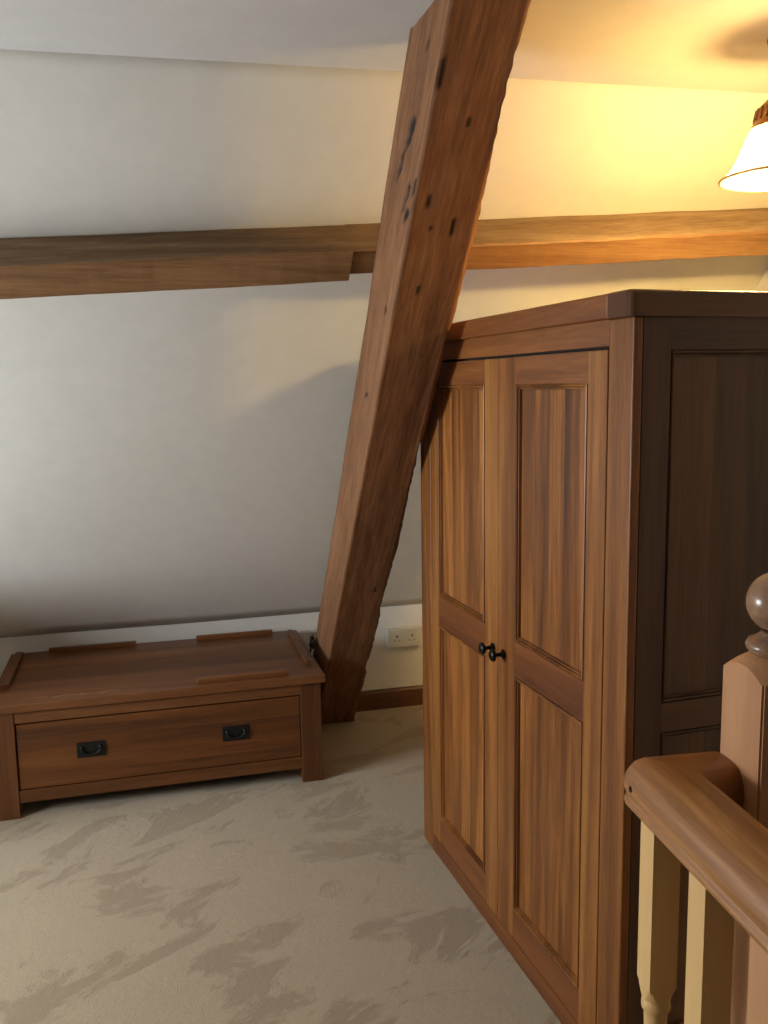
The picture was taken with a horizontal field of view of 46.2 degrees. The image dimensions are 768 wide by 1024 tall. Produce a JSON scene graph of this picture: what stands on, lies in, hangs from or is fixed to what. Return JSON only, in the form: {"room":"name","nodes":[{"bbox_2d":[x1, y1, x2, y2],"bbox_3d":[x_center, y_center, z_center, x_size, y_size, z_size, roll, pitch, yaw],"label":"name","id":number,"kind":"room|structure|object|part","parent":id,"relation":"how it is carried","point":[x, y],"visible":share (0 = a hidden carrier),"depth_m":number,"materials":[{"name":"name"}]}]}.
{"room":"bedroom","nodes":[
{"label":"bedroom","id":0,"kind":"room"},
{"bbox_2d":[0,604,422,690],"bbox_3d":[-1.256,0.817,4.345,5.100,0.617,0.350,-3,8,-15],"label":"wall","id":1,"kind":"structure","parent":0,"point":[386,667],"depth_m":4.33,"materials":[{"name":"white paint"}]},
{"bbox_2d":[356,685,422,711],"bbox_3d":[0.445,0.913,4.625,1.282,0.098,0.018,-3,8,-15],"label":"baseboard","id":2,"kind":"structure","parent":1,"relation":"attached to","point":[387,698],"depth_m":4.51,"materials":[{"name":"brown wood"}]},
{"bbox_2d":[386,626,420,647],"bbox_3d":[0.098,0.622,4.479,0.172,0.092,0.044,-3,8,-15],"label":"wall socket","id":3,"kind":"object","parent":1,"relation":"attached to","point":[401,636],"visible":1,"depth_m":4.46,"materials":[{"name":"white plastic"}]},
{"bbox_2d":[0,705,560,1023],"bbox_3d":[-0.236,1.593,0.624,5.100,0.120,8.303,-3,8,-15],"label":"floor","id":4,"kind":"structure","parent":0,"point":[277,897],"depth_m":2.79,"materials":[{"name":"beige carpet"}]},
{"bbox_2d":[0,629,324,820],"bbox_3d":[-0.941,0.856,3.840,1.274,0.470,0.715,-3,8,-15],"label":"storage chest","id":5,"kind":"object","parent":4,"relation":"on","point":[79,720],"visible":1,"depth_m":3.56,"materials":[{"name":"brown wood"}]},
{"bbox_3d":[-1.425,0.950,3.406,0.077,0.419,0.084,-3,8,-15],"label":"leg","id":6,"kind":"part","parent":5,"relation":"part of","materials":[{"name":"brown wood"}]},
{"bbox_3d":[-1.118,0.908,3.439,0.106,0.060,0.016,-3,8,-15],"label":"handle","id":7,"kind":"part","parent":5,"relation":"part of","materials":[{"name":"grey metal"}]},
{"bbox_3d":[-0.864,0.740,3.507,1.079,0.047,0.032,-3,8,-15],"label":"rail","id":8,"kind":"part","parent":5,"relation":"part of","materials":[{"name":"brown wood"}]},
{"bbox_3d":[-0.860,0.895,3.527,1.073,0.254,0.022,-3,8,-15],"label":"drawer","id":9,"kind":"part","parent":5,"relation":"part of","materials":[{"name":"brown wood"}]},
{"bbox_3d":[-0.859,1.048,3.550,1.079,0.048,0.032,-3,8,-15],"label":"rail","id":10,"kind":"part","parent":5,"relation":"part of","materials":[{"name":"brown wood"}]},
{"bbox_3d":[-0.588,0.880,3.578,0.106,0.060,0.016,-3,8,-15],"label":"handle","id":11,"kind":"part","parent":5,"relation":"part of","materials":[{"name":"grey metal"}]},
{"bbox_3d":[-0.305,0.891,3.701,0.084,0.419,0.084,-3,8,-15],"label":"leg","id":12,"kind":"part","parent":5,"relation":"part of","materials":[{"name":"brown wood"}]},
{"bbox_2d":[309,635,314,652],"bbox_3d":[-0.358,0.786,4.236,0.065,0.480,0.287,-3,8,-15],"label":"power cable","id":13,"kind":"object","parent":4,"relation":"on","point":[312,638],"visible":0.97,"depth_m":4.09,"materials":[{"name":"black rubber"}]},
{"bbox_2d":[313,0,530,723],"bbox_3d":[-0.026,-0.082,3.223,0.219,2.470,2.557,-3,8,-13],"label":"rafter","id":14,"kind":"object","parent":4,"relation":"on","point":[458,66],"visible":0.96,"depth_m":2.48,"materials":[{"name":"brown wood"}]},
{"bbox_2d":[421,289,767,1023],"bbox_3d":[0.569,0.346,2.580,0.606,1.784,1.271,-3,8,-17],"label":"wardrobe","id":15,"kind":"object","parent":4,"relation":"on","point":[594,469],"visible":0.88,"depth_m":2.08,"materials":[{"name":"brown wood"}]},
{"bbox_3d":[0.236,-0.041,2.720,0.019,0.680,0.366,-3,8,-17],"label":"panel","id":16,"kind":"part","parent":15,"relation":"part of","materials":[{"name":"brown wood"}]},
{"bbox_3d":[0.248,0.727,2.827,0.019,0.675,0.366,-3,8,-17],"label":"panel","id":17,"kind":"part","parent":15,"relation":"part of","materials":[{"name":"brown wood"}]},
{"bbox_3d":[0.248,0.353,2.766,0.021,1.610,0.524,-3,8,-17],"label":"door","id":18,"kind":"part","parent":15,"relation":"part of","materials":[{"name":"brown wood"}]},
{"bbox_3d":[0.288,0.384,2.539,0.042,0.035,0.035,-3,8,-17],"label":"knob","id":19,"kind":"part","parent":15,"relation":"part of","materials":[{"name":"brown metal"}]},
{"bbox_3d":[0.310,0.393,2.473,0.042,0.035,0.035,-3,8,-17],"label":"knob","id":20,"kind":"part","parent":15,"relation":"part of","materials":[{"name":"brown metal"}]},
{"bbox_3d":[0.344,1.215,2.625,0.022,0.056,1.075,-3,8,-17],"label":"rail","id":21,"kind":"part","parent":15,"relation":"part of","materials":[{"name":"brown wood"}]},
{"bbox_3d":[0.319,-0.444,2.393,0.022,0.055,1.075,-3,8,-17],"label":"rail","id":22,"kind":"part","parent":15,"relation":"part of","materials":[{"name":"brown wood"}]},
{"bbox_3d":[0.322,-0.497,2.387,0.058,0.052,1.105,-3,8,-17],"label":"cornice","id":23,"kind":"part","parent":15,"relation":"part of","materials":[{"name":"brown wood"}]},
{"bbox_3d":[0.417,0.798,2.299,0.019,0.675,0.358,-3,8,-17],"label":"panel","id":24,"kind":"part","parent":15,"relation":"part of","materials":[{"name":"brown wood"}]},
{"bbox_3d":[0.405,0.031,2.192,0.019,0.680,0.358,-3,8,-17],"label":"panel","id":25,"kind":"part","parent":15,"relation":"part of","materials":[{"name":"brown wood"}]},
{"bbox_3d":[0.410,0.421,2.260,0.021,1.610,0.542,-3,8,-17],"label":"door","id":26,"kind":"part","parent":15,"relation":"part of","materials":[{"name":"brown wood"}]},
{"bbox_3d":[0.783,0.822,2.056,0.385,0.720,0.018,-3,8,-17],"label":"panel","id":27,"kind":"part","parent":15,"relation":"part of","materials":[{"name":"brown wood"}]},
{"bbox_3d":[0.785,0.449,2.010,0.536,1.731,0.022,-3,8,-17],"label":"panel","id":28,"kind":"part","parent":15,"relation":"part of","materials":[{"name":"brown wood"}]},
{"bbox_3d":[0.771,0.029,1.945,0.385,0.749,0.018,-3,8,-17],"label":"panel","id":29,"kind":"part","parent":15,"relation":"part of","materials":[{"name":"brown wood"}]},
{"bbox_2d":[720,573,767,1023],"bbox_3d":[0.559,0.745,1.338,0.103,1.338,0.103,-2,8,-9],"label":"newel post","id":30,"kind":"object","parent":4,"relation":"on","point":[744,719],"visible":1,"depth_m":1.25,"materials":[{"name":"brown wood"}]},
{"bbox_2d":[624,751,767,953],"bbox_3d":[0.487,0.444,0.931,0.146,0.072,0.860,-2,8,-9],"label":"handrail","id":31,"kind":"object","parent":30,"relation":"attached to","point":[692,803],"visible":1,"depth_m":1.14,"materials":[{"name":"brown wood"}]},
{"bbox_3d":[0.484,1.435,1.059,0.075,0.050,0.845,-2,8,-9],"label":"base rail","id":32,"kind":"object","parent":4,"relation":"on","visible":0},
{"bbox_2d":[637,821,680,1023],"bbox_3d":[0.400,0.897,1.340,0.042,0.940,0.042,-2,8,-9],"label":"spindle","id":33,"kind":"object","parent":32,"relation":"on","point":[659,881],"visible":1,"depth_m":1.28,"materials":[{"name":"beige wood"}]},
{"bbox_2d":[684,871,734,1023],"bbox_3d":[0.423,0.916,1.204,0.042,0.940,0.042,-2,8,-9],"label":"spindle","id":34,"kind":"object","parent":32,"relation":"on","point":[710,928],"visible":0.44,"depth_m":1.14,"materials":[{"name":"beige wood"}]},
{"bbox_2d":[746,936,767,1023],"bbox_3d":[0.446,0.935,1.067,0.042,0.940,0.042,-2,8,-9],"label":"spindle","id":35,"kind":"object","parent":32,"relation":"on","point":[757,998],"visible":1,"depth_m":1.01,"materials":[{"name":"brown wood"}]},
{"bbox_2d":[0,49,767,637],"bbox_3d":[-1.017,-0.379,3.199,5.100,2.064,1.901,-3,8,-15],"label":"wall","id":36,"kind":"structure","parent":0,"point":[169,457],"depth_m":2.94,"materials":[{"name":"white paint"}]},
{"bbox_2d":[0,208,767,298],"bbox_3d":[-0.826,-0.716,2.603,4.616,0.441,0.173,-3,8,-12],"label":"purlin","id":37,"kind":"object","parent":36,"relation":"attached to","point":[34,267],"visible":0.88,"depth_m":2.68,"materials":[{"name":"brown wood"}]},
{"bbox_2d":[0,0,767,93],"bbox_3d":[-0.031,-0.796,-0.630,5.100,0.166,6.417,-3,8,-15],"label":"ceiling","id":38,"kind":"structure","parent":0,"point":[717,45],"depth_m":2.15,"materials":[{"name":"paint"}]},
{"bbox_2d":[718,40,767,191],"bbox_3d":[1.021,-1.020,2.279,0.318,0.340,0.318,-3,8,-15],"label":"pendant lamp","id":39,"kind":"object","parent":38,"relation":"hanging from","point":[749,173],"visible":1,"depth_m":2.27,"materials":[{"name":"white glass"}]},
{"bbox_3d":[1.023,-0.920,2.293,0.310,0.132,0.310,-3,8,-15],"label":"lamp shade","id":40,"kind":"part","parent":39,"relation":"part of","materials":[{"name":"white glass"}]},
{"bbox_2d":[755,268,767,290],"bbox_3d":[2.098,0.130,1.004,0.150,2.600,8.203,-3,8,-15],"label":"wall","id":41,"kind":"structure","parent":0,"point":[763,284],"depth_m":3.26,"materials":[{"name":"white paint"}]}
]}

